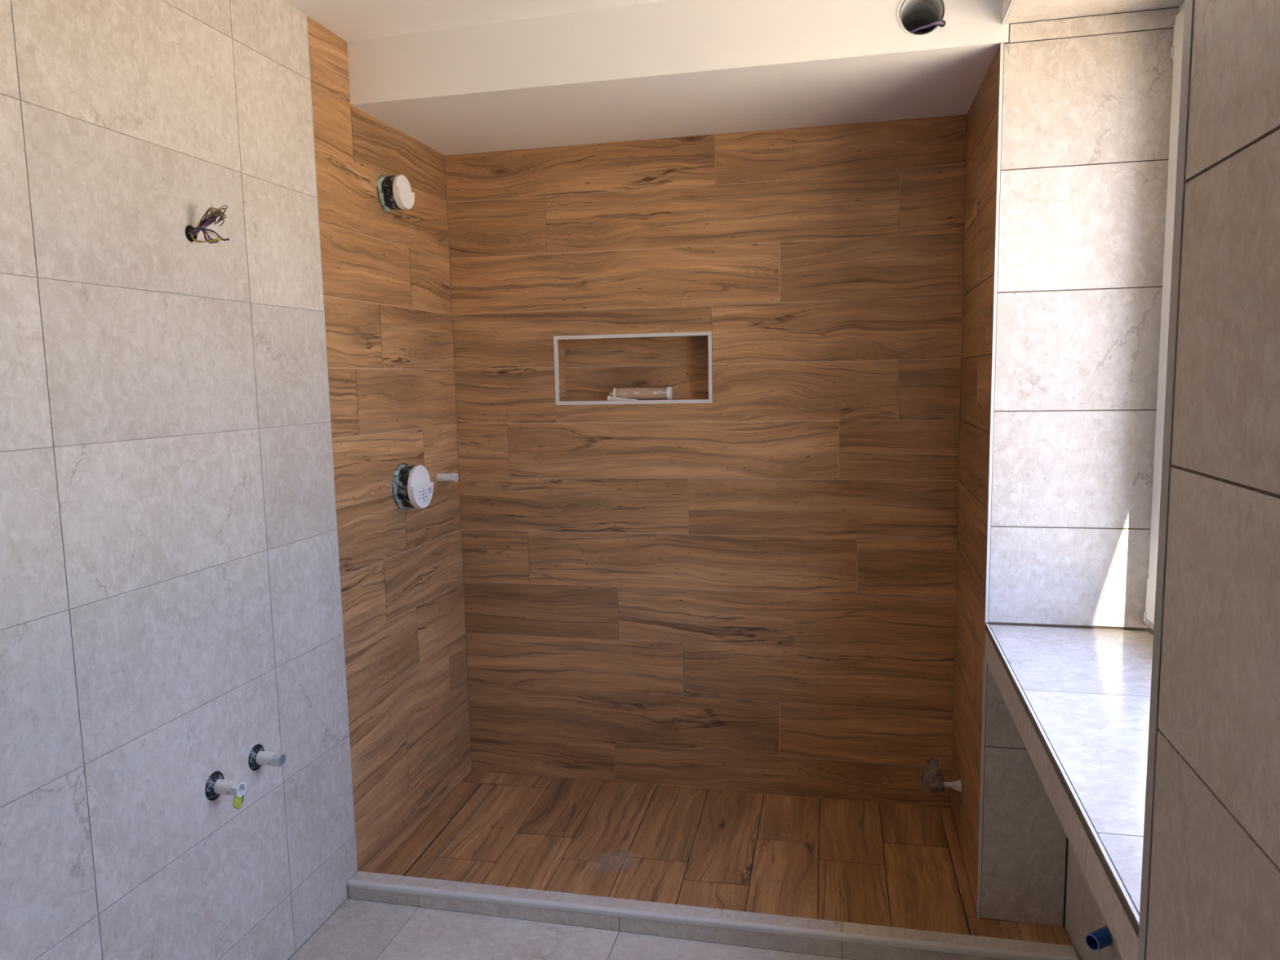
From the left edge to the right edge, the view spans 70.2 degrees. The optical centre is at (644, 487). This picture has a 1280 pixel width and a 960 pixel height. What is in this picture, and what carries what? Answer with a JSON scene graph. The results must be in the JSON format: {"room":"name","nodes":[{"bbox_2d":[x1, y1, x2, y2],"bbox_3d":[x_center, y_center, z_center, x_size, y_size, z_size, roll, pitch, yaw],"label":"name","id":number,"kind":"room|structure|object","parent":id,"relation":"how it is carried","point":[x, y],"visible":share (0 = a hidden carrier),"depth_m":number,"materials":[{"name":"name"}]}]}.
{"room":"building under construction","nodes":[
{"label":"building under construction","id":0,"kind":"room"},
{"bbox_2d":[0,0,471,959],"bbox_3d":[-1.312,0.083,1.358,0.251,2.800,4.650,1,7,13],"label":"wall","id":1,"kind":"structure","parent":0,"point":[208,554],"depth_m":2.11,"materials":[{"name":"grey tile"}]},
{"bbox_2d":[184,204,230,243],"bbox_3d":[-0.976,-0.590,2.037,0.094,0.083,0.039,1,7,13],"label":"wire bundle","id":2,"kind":"object","parent":1,"relation":"attached to","point":[191,233],"visible":1,"depth_m":2.04,"materials":[{"name":"multicoloured rubber"}]},
{"bbox_2d":[204,770,245,800],"bbox_3d":[-0.976,0.700,2.134,0.074,0.067,0.067,1,7,13],"label":"pipe stub","id":3,"kind":"object","parent":1,"relation":"attached to","point":[215,785],"visible":1,"depth_m":2.12,"materials":[{"name":"white plastic"}]},
{"bbox_2d":[233,795,243,809],"bbox_3d":[-0.992,0.765,2.225,0.003,0.045,0.039,1,7,13],"label":"tag","id":4,"kind":"object","parent":3,"relation":"hanging from","point":[237,801],"depth_m":2.22,"materials":[{"name":"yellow plastic"}]},
{"bbox_2d":[248,743,285,770],"bbox_3d":[-0.941,0.678,2.284,0.075,0.065,0.065,1,7,13],"label":"pipe stub","id":5,"kind":"object","parent":1,"relation":"attached to","point":[257,757],"visible":1,"depth_m":2.27,"materials":[{"name":"white plastic"}]},
{"bbox_2d":[377,173,414,212],"bbox_3d":[-0.788,-0.937,2.894,0.075,0.117,0.119,1,7,13],"label":"shower valve","id":6,"kind":"object","parent":1,"relation":"attached to","point":[394,192],"visible":1,"depth_m":2.86,"materials":[{"name":"white plastic"}]},
{"bbox_2d":[391,462,433,511],"bbox_3d":[-0.767,-0.003,3.023,0.075,0.160,0.160,1,7,13],"label":"shower valve","id":7,"kind":"object","parent":1,"relation":"attached to","point":[412,486],"visible":1,"depth_m":2.98,"materials":[{"name":"white plastic"}]},
{"bbox_2d":[436,472,457,483],"bbox_3d":[-0.709,-0.038,3.275,0.072,0.048,0.048,1,7,13],"label":"pipe stub","id":8,"kind":"object","parent":1,"relation":"attached to","point":[453,477],"visible":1,"depth_m":3.27,"materials":[{"name":"white plastic"}]},
{"bbox_2d":[283,0,1008,155],"bbox_3d":[-0.134,-1.137,0.987,2.690,0.432,4.750,1,7,13],"label":"ceiling","id":9,"kind":"structure","parent":0,"point":[453,77],"depth_m":2.53,"materials":[{"name":"white paint"}]},
{"bbox_2d":[897,0,943,36],"bbox_3d":[0.733,-1.205,2.456,0.116,0.116,0.405,1,7,13],"label":"ventilation duct","id":10,"kind":"object","parent":9,"relation":"attached to","point":[913,14],"visible":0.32,"depth_m":2.36,"materials":[{"name":"metal"}]},
{"bbox_2d":[909,20,945,32],"bbox_3d":[0.699,-1.149,2.271,0.097,0.016,0.018,4,8,35],"label":"cable","id":11,"kind":"object","parent":10,"relation":"attached to","point":[940,23],"visible":0.94,"depth_m":2.26,"materials":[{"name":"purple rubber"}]},
{"bbox_2d":[288,770,1071,959],"bbox_3d":[-0.010,1.430,1.159,2.600,0.165,4.520,1,7,13],"label":"floor","id":12,"kind":"structure","parent":0,"point":[862,862],"depth_m":2.82,"materials":[{"name":"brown tile"}]},
{"bbox_2d":[405,783,495,877],"bbox_3d":[-0.665,1.175,3.101,0.069,0.015,0.758,0,7,11],"label":"tile","id":13,"kind":"object","parent":12,"relation":"in","point":[420,868],"visible":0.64,"depth_m":3.09,"materials":[{"name":"brown tile"}]},
{"bbox_2d":[346,871,1079,959],"bbox_3d":[0.104,1.197,2.513,2.010,0.081,0.060,1,7,13],"label":"curb","id":14,"kind":"object","parent":12,"relation":"on","point":[827,938],"visible":1,"depth_m":2.48,"materials":[{"name":"tile"}]},
{"bbox_2d":[444,114,967,808],"bbox_3d":[0.223,-0.185,3.348,2.350,2.800,0.252,1,7,13],"label":"wall","id":15,"kind":"structure","parent":0,"point":[744,580],"depth_m":3.23,"materials":[{"name":"brown tile"}]},
{"bbox_2d":[607,395,637,400],"bbox_3d":[-0.079,-0.323,3.289,0.111,0.020,0.020,1,7,13],"label":"cartridge nozzle","id":16,"kind":"object","parent":15,"relation":"on","point":[609,397],"visible":1,"depth_m":3.29,"materials":[{"name":"beige plastic"}]},
{"bbox_2d":[608,386,672,399],"bbox_3d":[-0.015,-0.340,3.296,0.228,0.049,0.049,0,7,10],"label":"cartridge","id":17,"kind":"object","parent":15,"relation":"in","point":[655,393],"visible":0.93,"depth_m":3.28,"materials":[{"name":"beige plastic"}]},
{"bbox_2d":[951,0,1279,959],"bbox_3d":[0.886,0.096,0.906,0.642,2.800,4.750,1,7,13],"label":"wall","id":18,"kind":"structure","parent":0,"point":[1068,122],"depth_m":2.19,"materials":[{"name":"tile"}]},
{"bbox_2d":[921,757,961,793],"bbox_3d":[0.949,0.924,2.906,0.127,0.106,0.101,1,7,13],"label":"pipe","id":19,"kind":"object","parent":18,"relation":"attached to","point":[932,779],"visible":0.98,"depth_m":2.90,"materials":[{"name":"white plastic"}]},
{"bbox_2d":[984,623,1153,959],"bbox_3d":[0.939,0.486,1.712,0.389,0.093,1.340,1,7,13],"label":"sill","id":20,"kind":"structure","parent":18,"relation":"attached to","point":[1077,700],"depth_m":1.70,"materials":[{"name":"tile"}]},
{"bbox_2d":[1084,923,1112,951],"bbox_3d":[1.014,0.994,2.016,0.073,0.049,0.040,-4,8,-26],"label":"pipe","id":21,"kind":"object","parent":18,"relation":"attached to","point":[1101,938],"visible":0.85,"depth_m":2.00,"materials":[{"name":"plastic"}]},
{"bbox_2d":[1143,1,1184,630],"bbox_3d":[1.219,-0.295,1.551,0.368,1.510,1.360,1,7,13],"label":"window","id":22,"kind":"structure","parent":18,"relation":"in","point":[1176,49],"depth_m":2.15,"materials":[{"name":"white plastic"}]}
]}

